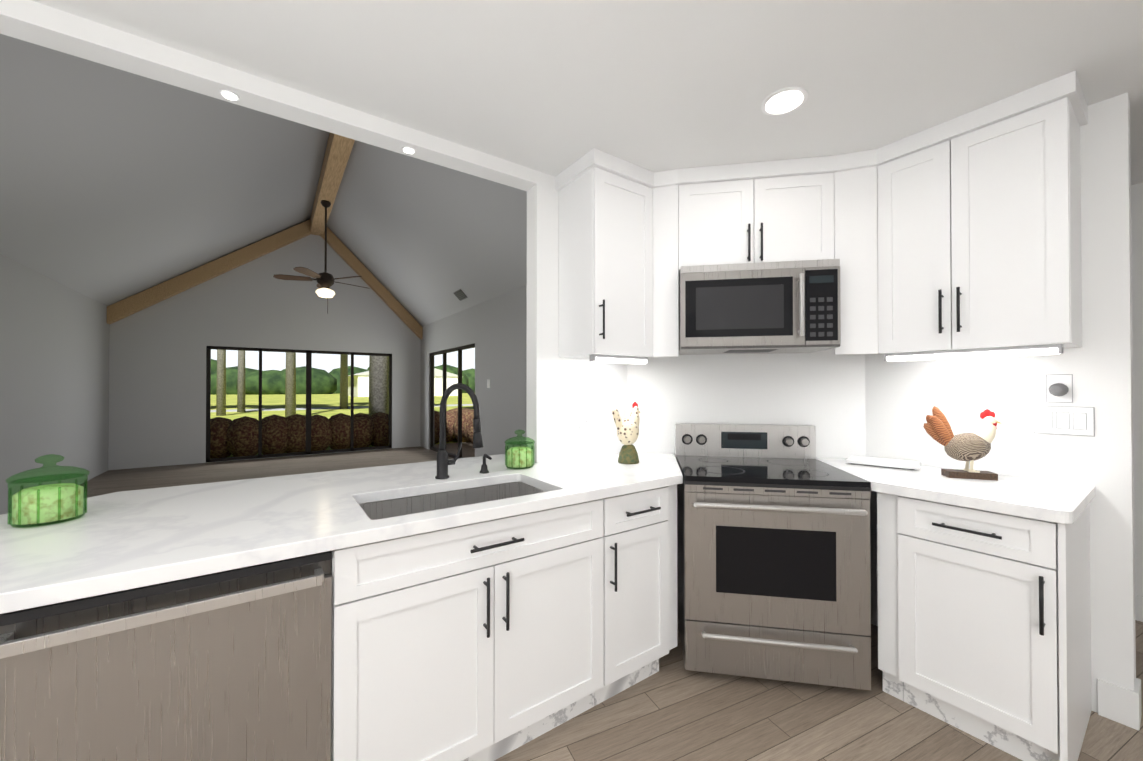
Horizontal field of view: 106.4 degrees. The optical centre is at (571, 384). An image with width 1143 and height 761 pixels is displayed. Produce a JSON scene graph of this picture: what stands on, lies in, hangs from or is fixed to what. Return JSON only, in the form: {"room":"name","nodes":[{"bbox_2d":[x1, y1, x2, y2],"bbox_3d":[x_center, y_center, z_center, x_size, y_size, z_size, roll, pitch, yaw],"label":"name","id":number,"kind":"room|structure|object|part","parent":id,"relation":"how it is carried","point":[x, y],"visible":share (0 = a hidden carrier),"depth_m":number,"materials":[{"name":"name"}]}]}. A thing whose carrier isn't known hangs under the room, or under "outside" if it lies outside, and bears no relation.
{"room":"kitchen","nodes":[
{"label":"kitchen","id":0,"kind":"room"},
{"bbox_2d":[0,254,109,514],"bbox_3d":[-5.233,0.018,3.664,0.120,2.650,7.860,0,-1,-35],"label":"wall","id":1,"kind":"structure","parent":0,"point":[54,366],"depth_m":4.99,"materials":[{"name":"grey paint"}]},
{"bbox_2d":[0,34,329,305],"bbox_3d":[-4.040,-2.306,4.446,2.950,2.310,7.740,0,-1,-35],"label":"ceiling slope","id":2,"kind":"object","parent":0,"point":[117,185],"visible":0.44,"depth_m":4.24,"materials":[{"name":"grey paint"}]},
{"bbox_2d":[107,219,310,323],"bbox_3d":[-6.172,-2.106,7.575,2.808,2.320,0.160,0,-1,-35],"label":"beam","id":3,"kind":"structure","parent":2,"relation":"attached to","point":[135,303],"depth_m":7.37,"materials":[{"name":"brown wood"}]},
{"bbox_2d":[310,133,354,235],"bbox_3d":[-2.834,-3.109,5.302,0.220,0.270,7.728,0,-1,-35],"label":"ridge beam","id":4,"kind":"structure","parent":2,"relation":"attached to","point":[337,153],"depth_m":6.17,"materials":[{"name":"brown wood"}]},
{"bbox_2d":[273,200,369,313],"bbox_3d":[-4.028,-2.050,6.997,1.389,1.819,1.331,0,-1,-35],"label":"ceiling fan","id":5,"kind":"object","parent":4,"relation":"hanging from","point":[325,280],"visible":1,"depth_m":6.85,"materials":[{"name":"brown metal"}]},
{"bbox_2d":[108,234,420,469],"bbox_3d":[-5.415,-1.025,8.271,5.100,4.810,0.120,0,-1,-35],"label":"wall","id":6,"kind":"structure","parent":0,"point":[157,384],"depth_m":7.67,"materials":[{"name":"grey paint"}]},
{"bbox_2d":[206,346,391,461],"bbox_3d":[-5.178,0.355,8.426,3.080,2.049,0.060,0,-1,-35],"label":"window","id":7,"kind":"structure","parent":6,"relation":"in","point":[308,390],"depth_m":8.38,"materials":[{"name":"brown metal"}]},
{"bbox_2d":[0,0,626,462],"bbox_3d":[-0.383,-1.064,2.206,6.380,4.790,0.110,0,-1,-35],"label":"wall","id":8,"kind":"structure","parent":0,"point":[562,392],"depth_m":2.11,"materials":[{"name":"white paint"}]},
{"bbox_2d":[219,89,239,100],"bbox_3d":[-1.267,-1.070,1.586,0.059,0.007,0.059,0,-1,43],"label":"light","id":9,"kind":"object","parent":8,"relation":"attached to","point":[229,95],"depth_m":1.58,"materials":[{"name":"white"}]},
{"bbox_2d":[402,146,415,153],"bbox_3d":[-0.743,-1.067,1.953,0.059,0.007,0.059,0,-1,43],"label":"light","id":10,"kind":"object","parent":8,"relation":"attached to","point":[406,149],"depth_m":1.95,"materials":[{"name":"white plastic"}]},
{"bbox_2d":[556,148,655,361],"bbox_3d":[0.185,-0.642,2.333,0.400,0.990,0.322,0,-1,-35],"label":"upper cabinet","id":11,"kind":"object","parent":8,"relation":"attached to","point":[607,202],"depth_m":2.20,"materials":[{"name":"white wood"}]},
{"bbox_2d":[327,140,526,326],"bbox_3d":[-1.951,-2.319,5.909,2.150,2.260,7.740,0,-1,-35],"label":"ceiling slope","id":12,"kind":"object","parent":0,"point":[422,241],"visible":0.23,"depth_m":6.09,"materials":[{"name":"grey paint"}]},
{"bbox_2d":[320,227,422,339],"bbox_3d":[-4.167,-2.130,8.981,2.008,2.250,0.160,0,-1,-35],"label":"beam","id":13,"kind":"structure","parent":12,"relation":"attached to","point":[359,268],"depth_m":8.92,"materials":[{"name":"brown wood"}]},
{"bbox_2d":[454,289,467,300],"bbox_3d":[-1.839,-1.473,7.081,0.130,0.129,0.320,0,-1,-35],"label":"ceiling air vent","id":14,"kind":"object","parent":12,"relation":"attached to","point":[460,295],"visible":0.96,"depth_m":7.06,"materials":[{"name":"grey metal"}]},
{"bbox_2d":[32,0,1142,184],"bbox_3d":[0.883,-1.193,0.401,6.380,0.080,4.300,0,-1,-35],"label":"ceiling","id":15,"kind":"structure","parent":0,"point":[555,88],"depth_m":1.52,"materials":[{"name":"white paint"}]},
{"bbox_2d":[761,86,807,115],"bbox_3d":[0.858,-1.138,1.726,0.170,0.008,0.170,0,-1,-35],"label":"recessed light","id":16,"kind":"object","parent":15,"relation":"in","point":[786,100],"visible":1,"depth_m":1.72,"materials":[{"name":"white plastic"}]},
{"bbox_2d":[80,442,1142,760],"bbox_3d":[-1.355,1.372,3.557,6.800,0.060,12.470,0,-1,-35],"label":"floor","id":17,"kind":"structure","parent":0,"point":[673,709],"depth_m":1.69,"materials":[{"name":"brown wood"}]},
{"bbox_2d":[0,551,331,760],"bbox_3d":[-1.060,0.889,1.224,0.597,0.868,0.655,0,-1,-35],"label":"dishwasher","id":18,"kind":"object","parent":17,"relation":"on","point":[232,665],"visible":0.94,"depth_m":0.98,"materials":[{"name":"grey metal"}]},
{"bbox_2d":[331,497,610,760],"bbox_3d":[-0.440,0.890,1.697,0.955,0.874,0.627,0,-1,-35],"label":"base cabinet","id":19,"kind":"object","parent":17,"relation":"on","point":[492,640],"depth_m":1.40,"materials":[{"name":"white wood"}]},
{"bbox_2d":[0,453,682,613],"bbox_3d":[-0.628,0.433,1.790,2.955,0.040,1.030,0,-1,-35],"label":"countertop","id":20,"kind":"structure","parent":19,"relation":"on","point":[116,542],"depth_m":1.30,"materials":[{"name":"stone"}]},
{"bbox_2d":[5,454,89,527],"bbox_3d":[-1.560,0.309,1.278,0.160,0.198,0.160,0,-1,-35],"label":"jar","id":21,"kind":"object","parent":20,"relation":"on","point":[42,504],"visible":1,"depth_m":1.25,"materials":[{"name":"green glass"}]},
{"bbox_2d":[359,482,545,519],"bbox_3d":[-0.422,0.610,1.639,0.716,0.315,0.396,0,-1,-35],"label":"sink basin","id":22,"kind":"object","parent":20,"relation":"in","point":[405,506],"depth_m":1.79,"materials":[{"name":"silver metal"}]},
{"bbox_2d":[435,383,483,478],"bbox_3d":[-0.483,0.204,1.829,0.134,0.418,0.256,0,-1,-35],"label":"gooseneck faucet","id":23,"kind":"object","parent":20,"relation":"on","point":[443,462],"visible":1,"depth_m":1.86,"materials":[{"name":"black metal"}]},
{"bbox_2d":[480,454,491,473],"bbox_3d":[-0.394,0.369,1.985,0.044,0.090,0.092,0,-1,-35],"label":"soap dispenser","id":24,"kind":"object","parent":20,"relation":"on","point":[484,469],"visible":0.98,"depth_m":1.99,"materials":[{"name":"black metal"}]},
{"bbox_2d":[505,429,534,468],"bbox_3d":[-0.259,0.321,2.141,0.152,0.188,0.152,0,-1,-35],"label":"jar","id":25,"kind":"object","parent":20,"relation":"on","point":[519,457],"visible":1,"depth_m":2.10,"materials":[{"name":"green glass"}]},
{"bbox_2d":[612,402,640,463],"bbox_3d":[0.296,0.254,2.274,0.176,0.324,0.114,0,-1,-35],"label":"figurine","id":26,"kind":"object","parent":20,"relation":"on","point":[627,431],"visible":1,"depth_m":2.24,"materials":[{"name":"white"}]},
{"bbox_2d":[611,485,676,696],"bbox_3d":[0.137,0.894,2.101,0.454,0.874,0.627,0,-1,-35],"label":"base cabinet","id":27,"kind":"object","parent":17,"relation":"on","point":[643,523],"depth_m":1.85,"materials":[{"name":"white wood"}]},
{"bbox_3d":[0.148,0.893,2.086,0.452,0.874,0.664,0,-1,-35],"label":"drawer door","id":28,"kind":"part","parent":27,"relation":"part of","materials":[{"name":"white wood"}]},
{"bbox_2d":[675,423,870,689],"bbox_3d":[0.937,0.781,2.159,0.758,1.100,0.722,0,0,10],"label":"range","id":29,"kind":"object","parent":17,"relation":"on","point":[773,554],"visible":1,"depth_m":1.87,"materials":[{"name":"grey metal"}]},
{"bbox_2d":[877,492,1091,760],"bbox_3d":[1.704,0.891,1.780,0.627,0.874,0.533,0,-1,-35],"label":"base cabinet","id":30,"kind":"object","parent":17,"relation":"on","point":[984,617],"depth_m":1.56,"materials":[{"name":"white wood"}]},
{"bbox_2d":[816,457,1094,523],"bbox_3d":[1.567,0.434,1.964,0.648,0.040,1.015,0,-1,-35],"label":"countertop","id":31,"kind":"structure","parent":30,"relation":"on","point":[1056,501],"depth_m":1.68,"materials":[{"name":"stone"}]},
{"bbox_2d":[845,455,920,469],"bbox_3d":[1.605,0.404,2.207,0.300,0.023,0.190,0,-1,41],"label":"cutting board","id":32,"kind":"object","parent":31,"relation":"on","point":[887,462],"visible":0.96,"depth_m":2.17,"materials":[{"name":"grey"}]},
{"bbox_2d":[923,406,1001,480],"bbox_3d":[1.736,0.255,1.903,0.180,0.315,0.230,0,-1,-35],"label":"rooster figurine","id":33,"kind":"object","parent":31,"relation":"on","point":[975,444],"visible":1,"depth_m":1.87,"materials":[{"name":"brown wood"}]},
{"bbox_3d":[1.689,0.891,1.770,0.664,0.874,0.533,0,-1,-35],"label":"drawer door","id":34,"kind":"part","parent":30,"relation":"part of","materials":[{"name":"white wood"}]},
{"bbox_2d":[627,348,865,457],"bbox_3d":[1.000,0.099,2.524,0.940,2.470,0.940,0,-1,-35],"label":"wall","id":35,"kind":"structure","parent":0,"point":[823,391],"depth_m":2.51,"materials":[{"name":"white paint"}]},
{"bbox_2d":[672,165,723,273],"bbox_3d":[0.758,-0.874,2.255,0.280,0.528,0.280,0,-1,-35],"label":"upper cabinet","id":36,"kind":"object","parent":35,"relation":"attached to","point":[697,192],"depth_m":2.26,"materials":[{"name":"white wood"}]},
{"bbox_2d":[656,158,855,289],"bbox_3d":[0.973,-0.872,2.380,0.753,0.530,0.752,0,-1,-35],"label":"upper cabinet","id":37,"kind":"object","parent":35,"relation":"attached to","point":[766,202],"depth_m":2.20,"materials":[{"name":"white wood"}]},
{"bbox_2d":[679,259,840,354],"bbox_3d":[0.960,-0.393,2.303,0.748,0.428,0.450,0,0,10],"label":"over-the-range microwave","id":38,"kind":"object","parent":37,"relation":"attached to","point":[771,307],"visible":0.96,"depth_m":2.13,"materials":[{"name":"silver metal"}]},
{"bbox_2d":[804,155,839,259],"bbox_3d":[1.133,-0.875,2.189,0.281,0.528,0.281,0,-1,-35],"label":"upper cabinet","id":39,"kind":"object","parent":35,"relation":"attached to","point":[824,171],"depth_m":2.15,"materials":[{"name":"white wood"}]},
{"bbox_2d":[420,92,1135,712],"bbox_3d":[-0.592,-0.001,5.720,0.120,2.720,9.820,0,-1,-35],"label":"wall","id":40,"kind":"structure","parent":0,"point":[903,399],"depth_m":1.81,"materials":[{"name":"white paint"}]},
{"bbox_2d":[430,344,474,457],"bbox_3d":[-2.265,0.353,8.104,0.060,2.049,2.530,0,-1,-35],"label":"window","id":41,"kind":"structure","parent":40,"relation":"in","point":[444,353],"depth_m":8.43,"materials":[{"name":"brown metal"}]},
{"bbox_2d":[872,122,967,357],"bbox_3d":[1.700,-0.645,2.063,0.322,0.990,0.275,0,-1,-35],"label":"upper cabinet","id":42,"kind":"object","parent":40,"relation":"attached to","point":[908,172],"depth_m":1.98,"materials":[{"name":"white wood"}]},
{"bbox_2d":[944,70,1087,357],"bbox_3d":[1.876,-0.647,1.813,0.322,0.990,0.337,0,-1,-35],"label":"upper cabinet","id":43,"kind":"object","parent":40,"relation":"attached to","point":[979,232],"depth_m":1.71,"materials":[{"name":"white wood"}]},
{"bbox_2d":[1046,374,1072,402],"bbox_3d":[2.051,0.018,1.803,0.046,0.120,0.076,0,-1,-35],"label":"outlet","id":44,"kind":"object","parent":40,"relation":"attached to","point":[1059,388],"visible":1,"depth_m":1.80,"materials":[{"name":"grey plastic"}]},
{"bbox_2d":[1034,406,1094,436],"bbox_3d":[2.072,0.153,1.804,0.010,0.120,0.170,0,-1,-35],"label":"switch plate","id":45,"kind":"object","parent":40,"relation":"attached to","point":[1069,420],"visible":1,"depth_m":1.80,"materials":[{"name":"grey plastic"}]},
{"bbox_2d":[1098,678,1140,718],"bbox_3d":[1.752,1.264,2.480,0.012,0.140,1.862,0,-1,-35],"label":"baseboard","id":46,"kind":"structure","parent":40,"relation":"attached to","point":[1119,704],"depth_m":1.68,"materials":[{"name":"white paint"}]},
{"bbox_2d":[1131,183,1142,595],"bbox_3d":[3.446,0.096,2.188,0.120,2.470,4.300,0,-1,-35],"label":"wall","id":47,"kind":"structure","parent":0,"point":[1137,253],"depth_m":2.42,"materials":[{"name":"white paint"}]},
{"bbox_2d":[1135,595,1142,621],"bbox_3d":[3.392,1.261,2.140,0.012,0.140,4.300,0,-1,-35],"label":"baseboard","id":48,"kind":"structure","parent":47,"relation":"attached to","point":[1138,599],"depth_m":2.41,"materials":[{"name":"white paint"}]},
{"label":"outside","id":49,"kind":"structure","parent":0,"visible":0},
{"bbox_2d":[210,393,472,458],"bbox_3d":[-62.019,2.232,93.243,300.000,0.150,300.000,0,-1,-35],"label":"lawn","id":50,"kind":"structure","parent":49,"point":[278,401],"depth_m":35.90,"materials":[{"name":"plant"}]},
{"bbox_2d":[210,404,472,411],"bbox_3d":[-16.965,1.637,28.963,300.000,0.015,3.000,0,-1,-35],"label":"path","id":51,"kind":"structure","parent":50,"relation":"on","point":[274,409],"depth_m":28.70,"materials":[{"name":"grey"}]},
{"bbox_2d":[210,408,473,458],"bbox_3d":[-3.409,1.073,7.413,11.216,0.957,7.825,0,-1,-35],"label":"hedge","id":52,"kind":"object","parent":50,"relation":"on","point":[237,437],"visible":0.21,"depth_m":9.05,"materials":[{"name":"brown plant"}]},
{"bbox_2d":[211,350,474,417],"bbox_3d":[-21.868,-2.215,40.211,335.799,17.301,158.413,0,-1,-35],"label":"trees","id":53,"kind":"object","parent":50,"relation":"on","point":[240,380],"visible":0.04,"depth_m":28.25,"materials":[{"name":"green plant"}]},
{"bbox_2d":[348,368,457,396],"bbox_3d":[-29.432,-0.842,74.649,17.200,5.700,12.500,0,-1,-35],"label":"house","id":54,"kind":"structure","parent":50,"relation":"on","point":[361,384],"depth_m":71.78,"materials":[{"name":"white"}]}
]}

